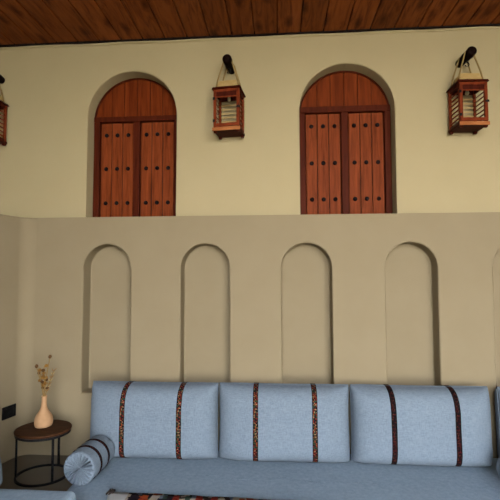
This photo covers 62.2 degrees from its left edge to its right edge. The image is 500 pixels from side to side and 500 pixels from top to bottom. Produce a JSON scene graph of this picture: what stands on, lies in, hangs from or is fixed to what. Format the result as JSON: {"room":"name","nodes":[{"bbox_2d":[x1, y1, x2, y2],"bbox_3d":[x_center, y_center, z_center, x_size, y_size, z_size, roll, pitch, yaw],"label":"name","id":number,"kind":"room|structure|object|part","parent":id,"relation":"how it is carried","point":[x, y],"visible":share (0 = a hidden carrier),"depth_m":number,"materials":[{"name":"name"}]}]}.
{"room":"traditional dwelling","nodes":[
{"label":"traditional dwelling","id":0,"kind":"room"},
{"bbox_2d":[0,214,36,462],"bbox_3d":[-2.342,0.621,2.079,0.960,1.922,3.268,0,-3,4],"label":"wall","id":1,"kind":"structure","parent":0,"point":[18,235],"depth_m":3.33,"materials":[{"name":"beige paint"}]},
{"bbox_2d":[2,403,15,420],"bbox_3d":[-1.890,1.269,3.252,0.018,0.096,0.124,-1,-3,18],"label":"wall socket","id":2,"kind":"object","parent":1,"relation":"attached to","point":[9,411],"visible":1,"depth_m":3.24,"materials":[{"name":"black plastic"}]},
{"bbox_2d":[0,454,72,490],"bbox_3d":[0.095,1.545,0.601,6.015,0.100,5.774,0,-3,4],"label":"floor","id":3,"kind":"structure","parent":0,"point":[40,475],"depth_m":3.03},
{"bbox_2d":[0,489,75,499],"bbox_3d":[-1.568,1.432,1.426,1.026,0.226,1.986,0,-3,4],"label":"mattress","id":4,"kind":"object","parent":3,"relation":"on","point":[5,494],"visible":1,"depth_m":2.32,"materials":[{"name":"blue fabric"}]},
{"bbox_2d":[0,458,2,484],"bbox_3d":[-1.559,1.080,1.939,0.350,0.530,0.958,0,-3,3],"label":"cushion","id":5,"kind":"object","parent":4,"relation":"on","point":[1,476],"visible":1,"depth_m":2.32,"materials":[{"name":"blue fabric"}]},
{"bbox_2d":[14,420,71,487],"bbox_3d":[-1.501,1.462,3.004,0.391,0.340,0.344,0,-3,4],"label":"side table","id":6,"kind":"object","parent":3,"relation":"on","point":[27,432],"visible":0.91,"depth_m":2.94,"materials":[{"name":"brown wood"}]},
{"bbox_3d":[-1.673,1.469,2.967,0.015,0.298,0.013,1,-3,-12],"label":"leg","id":7,"kind":"part","parent":6,"relation":"part of","materials":[{"name":"black metal"}]},
{"bbox_2d":[34,395,52,428],"bbox_3d":[-1.519,1.185,3.055,0.128,0.218,0.128,0,-3,4],"label":"vase","id":8,"kind":"object","parent":6,"relation":"on","point":[44,417],"visible":1,"depth_m":3.02,"materials":[{"name":"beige ceramic"}]},
{"bbox_2d":[35,364,43,396],"bbox_3d":[-1.556,0.993,3.054,0.065,0.301,0.026,0,-3,4],"label":"dried flower","id":9,"kind":"object","parent":8,"relation":"in","point":[36,365],"visible":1,"depth_m":3.06,"materials":[{"name":"brown plant"}]},
{"bbox_2d":[37,368,43,392],"bbox_3d":[-1.553,1.012,3.082,0.053,0.266,0.052,2,-4,-30],"label":"dried flower","id":10,"kind":"object","parent":8,"relation":"in","point":[40,369],"visible":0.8,"depth_m":3.08,"materials":[{"name":"brown plant"}]},
{"bbox_2d":[40,364,47,382],"bbox_3d":[-1.521,0.996,3.064,0.051,0.296,0.054,0,-3,4],"label":"dried flower","id":11,"kind":"object","parent":8,"relation":"in","point":[45,365],"visible":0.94,"depth_m":3.07,"materials":[{"name":"plant"}]},
{"bbox_2d":[41,376,48,390],"bbox_3d":[-1.514,1.036,3.048,0.050,0.216,0.056,0,-3,4],"label":"dried flower","id":12,"kind":"object","parent":8,"relation":"in","point":[42,377],"visible":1,"depth_m":3.05,"materials":[{"name":"plant"}]},
{"bbox_2d":[44,355,51,395],"bbox_3d":[-1.492,0.958,3.056,0.055,0.371,0.024,0,-3,4],"label":"dried flower","id":13,"kind":"object","parent":8,"relation":"in","point":[49,356],"visible":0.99,"depth_m":3.06,"materials":[{"name":"brown plant"}]},
{"bbox_2d":[45,368,56,395],"bbox_3d":[-1.476,1.011,3.071,0.082,0.268,0.008,0,-3,-4],"label":"dried flower","id":14,"kind":"object","parent":8,"relation":"in","point":[52,368],"visible":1,"depth_m":3.07,"materials":[{"name":"brown plant"}]},
{"bbox_3d":[-1.376,1.464,2.890,0.015,0.298,0.013,-3,-4,42],"label":"leg","id":15,"kind":"part","parent":6,"relation":"part of","materials":[{"name":"black metal"}]},
{"bbox_3d":[-1.453,1.479,3.153,0.015,0.298,0.012,-1,-3,15],"label":"leg","id":16,"kind":"part","parent":6,"relation":"part of","materials":[{"name":"black metal"}]},
{"bbox_2d":[67,451,499,499],"bbox_3d":[0.834,1.559,2.697,4.001,0.099,0.896,0,-3,4],"label":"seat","id":17,"kind":"object","parent":3,"relation":"on","point":[214,477],"visible":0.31,"depth_m":2.72,"materials":[{"name":"blue fabric"}]},
{"bbox_2d":[64,435,113,485],"bbox_3d":[-1.078,1.410,2.796,0.222,0.222,0.312,-1,-3,6],"label":"bolster","id":18,"kind":"object","parent":17,"relation":"on","point":[84,463],"visible":1,"depth_m":2.67,"materials":[{"name":"blue fabric"}]},
{"bbox_2d":[90,381,218,458],"bbox_3d":[-0.718,1.268,3.119,0.969,0.540,0.352,-1,-3,6],"label":"cushion","id":19,"kind":"object","parent":17,"relation":"on","point":[172,420],"visible":0.91,"depth_m":2.97,"materials":[{"name":"blue fabric"}]},
{"bbox_2d":[106,488,266,499],"bbox_3d":[-0.195,1.497,2.417,1.394,0.062,0.231,0,-3,4],"label":"throw","id":20,"kind":"object","parent":17,"relation":"on","point":[112,495],"visible":1,"depth_m":2.49,"materials":[{"name":"fabric"}]},
{"bbox_2d":[219,382,349,462],"bbox_3d":[0.246,1.259,3.054,0.958,0.540,0.341,0,-3,4],"label":"cushion","id":21,"kind":"object","parent":17,"relation":"on","point":[259,421],"visible":1,"depth_m":2.91,"materials":[{"name":"blue fabric"}]},
{"bbox_2d":[350,384,492,466],"bbox_3d":[1.217,1.251,2.985,0.977,0.540,0.352,0,-3,5],"label":"cushion","id":22,"kind":"object","parent":17,"relation":"on","point":[443,425],"visible":1,"depth_m":2.84,"materials":[{"name":"blue fabric"}]},
{"bbox_2d":[495,387,499,457],"bbox_3d":[2.223,1.242,2.917,0.932,0.540,0.357,0,-3,0],"label":"cushion","id":23,"kind":"object","parent":17,"relation":"on","point":[497,389],"visible":0.95,"depth_m":2.95,"materials":[{"name":"blue fabric"}]},
{"bbox_2d":[496,456,499,475],"bbox_3d":[1.682,1.386,2.500,0.222,0.222,0.352,0,-3,2],"label":"bolster","id":24,"kind":"object","parent":17,"relation":"on","point":[498,460],"visible":1,"depth_m":2.65,"materials":[{"name":"blue fabric"}]},
{"bbox_2d":[0,29,499,217],"bbox_3d":[0.284,-1.087,3.578,6.015,1.680,0.196,0,-3,4],"label":"wall","id":25,"kind":"structure","parent":0,"point":[53,95],"depth_m":3.50,"materials":[{"name":"beige paint"}]},
{"bbox_2d":[0,75,4,83],"bbox_3d":[-2.207,-1.486,3.581,0.077,0.123,0.247,0,-3,4],"label":"peg","id":26,"kind":"object","parent":25,"relation":"attached to","point":[2,79],"visible":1,"depth_m":3.64,"materials":[{"name":"brown wood"}]},
{"bbox_2d":[0,86,8,145],"bbox_3d":[-2.234,-1.220,3.533,0.238,0.624,0.217,0,-3,4],"label":"lantern","id":27,"kind":"object","parent":26,"relation":"hanging from","point":[3,106],"visible":1,"depth_m":3.59,"materials":[{"name":"brown wood"}]},
{"bbox_3d":[-2.131,-1.098,3.606,0.020,0.316,0.020,0,-3,4],"label":"post","id":28,"kind":"part","parent":27,"relation":"part of","materials":[{"name":"brown wood"}]},
{"bbox_2d":[93,78,176,216],"bbox_3d":[-1.009,-0.892,3.707,0.786,1.302,0.058,0,-3,4],"label":"window","id":29,"kind":"structure","parent":25,"relation":"in","point":[134,172],"depth_m":3.70,"materials":[{"name":"brown wood"}]},
{"bbox_2d":[100,123,133,216],"bbox_3d":[-1.190,-0.700,3.717,0.299,0.882,0.014,0,-3,4],"label":"shutter","id":30,"kind":"object","parent":29,"relation":"attached to","point":[116,139],"depth_m":3.71,"materials":[{"name":"brown wood"}]},
{"bbox_2d":[141,122,173,216],"bbox_3d":[-0.825,-0.703,3.691,0.299,0.882,0.014,0,-3,4],"label":"shutter","id":31,"kind":"object","parent":29,"relation":"attached to","point":[157,138],"depth_m":3.69,"materials":[{"name":"brown wood"}]},
{"bbox_2d":[222,54,233,73],"bbox_3d":[-0.168,-1.509,3.441,0.077,0.123,0.247,-1,-3,9],"label":"peg","id":32,"kind":"object","parent":25,"relation":"attached to","point":[227,59],"visible":0.88,"depth_m":3.34,"materials":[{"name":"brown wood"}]},
{"bbox_2d":[212,61,245,139],"bbox_3d":[-0.172,-1.244,3.390,0.238,0.624,0.217,-1,-3,11],"label":"hanging lantern","id":33,"kind":"object","parent":32,"relation":"hanging from","point":[227,90],"visible":0.96,"depth_m":3.33,"materials":[{"name":"brown wood"}]},
{"bbox_3d":[-0.250,-1.120,3.487,0.020,0.316,0.020,-1,-3,11],"label":"post","id":34,"kind":"part","parent":33,"relation":"part of","materials":[{"name":"brown wood"}]},
{"bbox_3d":[-0.188,-1.247,3.306,0.170,0.040,0.005,-1,-3,11],"label":"head panel","id":35,"kind":"part","parent":33,"relation":"part of","materials":[{"name":"brown wood"}]},
{"bbox_3d":[-0.188,-1.134,3.297,0.212,0.306,0.012,-1,-3,11],"label":"door","id":36,"kind":"part","parent":33,"relation":"part of","materials":[{"name":"brown wood"}]},
{"bbox_3d":[-0.171,-1.293,3.397,0.238,0.018,0.208,-1,-3,11],"label":"lid","id":37,"kind":"part","parent":33,"relation":"part of","materials":[{"name":"brown wood"}]},
{"bbox_3d":[-0.155,-1.264,3.477,0.176,0.030,0.014,-1,-3,11],"label":"rail","id":38,"kind":"part","parent":33,"relation":"part of","materials":[{"name":"brown wood"}]},
{"bbox_3d":[-0.090,-1.131,3.292,0.020,0.316,0.020,-1,-3,11],"label":"post","id":39,"kind":"part","parent":33,"relation":"part of","materials":[{"name":"brown wood"}]},
{"bbox_3d":[-0.060,-1.123,3.450,0.020,0.316,0.020,-1,-3,11],"label":"post","id":40,"kind":"part","parent":33,"relation":"part of","materials":[{"name":"brown wood"}]},
{"bbox_2d":[0,26,499,49],"bbox_3d":[0.167,-1.810,3.525,5.800,0.025,0.022,0,-3,4],"label":"trim","id":41,"kind":"structure","parent":25,"relation":"attached to","point":[479,27],"depth_m":3.53,"materials":[{"name":"beige paint"}]},
{"bbox_2d":[0,23,499,46],"bbox_3d":[0.274,-1.843,3.510,6.015,0.039,0.024,0,-3,4],"label":"trim","id":42,"kind":"structure","parent":25,"relation":"attached to","point":[490,24],"depth_m":3.52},
{"bbox_2d":[299,71,392,214],"bbox_3d":[0.816,-0.905,3.580,0.786,1.302,0.058,0,-3,4],"label":"window","id":43,"kind":"structure","parent":25,"relation":"in","point":[345,118],"depth_m":3.57,"materials":[{"name":"brown wood"}]},
{"bbox_2d":[305,114,340,214],"bbox_3d":[0.634,-0.728,3.591,0.299,0.912,0.014,0,-3,4],"label":"shutter","id":44,"kind":"object","parent":43,"relation":"attached to","point":[322,131],"depth_m":3.59,"materials":[{"name":"brown wood"}]},
{"bbox_2d":[348,112,384,213],"bbox_3d":[0.999,-0.730,3.566,0.299,0.912,0.014,0,-3,4],"label":"shutter","id":45,"kind":"object","parent":43,"relation":"attached to","point":[366,130],"depth_m":3.56,"materials":[{"name":"brown wood"}]},
{"bbox_2d":[455,46,476,67],"bbox_3d":[1.715,-1.507,3.309,0.077,0.123,0.247,0,-3,1],"label":"peg","id":46,"kind":"object","parent":25,"relation":"attached to","point":[471,51],"visible":0.9,"depth_m":3.23,"materials":[{"name":"brown wood"}]},
{"bbox_2d":[446,51,489,134],"bbox_3d":[1.709,-1.245,3.259,0.238,0.624,0.217,0,-3,1],"label":"hanging lantern","id":47,"kind":"object","parent":46,"relation":"hanging from","point":[470,83],"visible":0.95,"depth_m":3.21,"materials":[{"name":"brown wood"}]},
{"bbox_3d":[1.614,-1.122,3.341,0.020,0.316,0.020,0,-3,1],"label":"post","id":48,"kind":"part","parent":47,"relation":"part of","materials":[{"name":"brown wood"}]},
{"bbox_3d":[1.612,-1.269,3.268,0.014,0.030,0.144,0,-3,1],"label":"rail","id":49,"kind":"part","parent":47,"relation":"part of","materials":[{"name":"brown wood"}]},
{"bbox_3d":[1.611,-1.131,3.179,0.020,0.316,0.020,0,-3,1],"label":"post","id":50,"kind":"part","parent":47,"relation":"part of","materials":[{"name":"brown wood"}]},
{"bbox_3d":[1.710,-1.265,3.347,0.176,0.030,0.014,0,-3,1],"label":"rail","id":51,"kind":"part","parent":47,"relation":"part of","materials":[{"name":"brown wood"}]},
{"bbox_3d":[1.709,-1.293,3.266,0.238,0.018,0.208,0,-3,1],"label":"lid","id":52,"kind":"part","parent":47,"relation":"part of","materials":[{"name":"brown wood"}]},
{"bbox_3d":[1.707,-1.247,3.173,0.170,0.040,0.005,0,-3,1],"label":"head panel","id":53,"kind":"part","parent":47,"relation":"part of","materials":[{"name":"brown wood"}]},
{"bbox_3d":[1.707,-1.135,3.164,0.212,0.306,0.012,0,-3,1],"label":"door","id":54,"kind":"part","parent":47,"relation":"part of","materials":[{"name":"brown wood"}]},
{"bbox_3d":[1.808,-1.123,3.337,0.020,0.316,0.020,0,-3,1],"label":"post","id":55,"kind":"part","parent":47,"relation":"part of","materials":[{"name":"brown wood"}]},
{"bbox_2d":[0,0,499,44],"bbox_3d":[0.093,-2.044,0.923,6.315,0.140,5.824,0,-3,4],"label":"ceiling","id":56,"kind":"structure","parent":0,"point":[21,21],"depth_m":3.27,"materials":[{"name":"brown wood"}]},
{"bbox_2d":[31,212,499,457],"bbox_3d":[0.557,0.684,3.377,4.645,1.922,0.274,0,-3,4],"label":"wall","id":57,"kind":"structure","parent":0,"point":[391,298],"depth_m":3.34,"materials":[{"name":"beige paint"}]}
]}

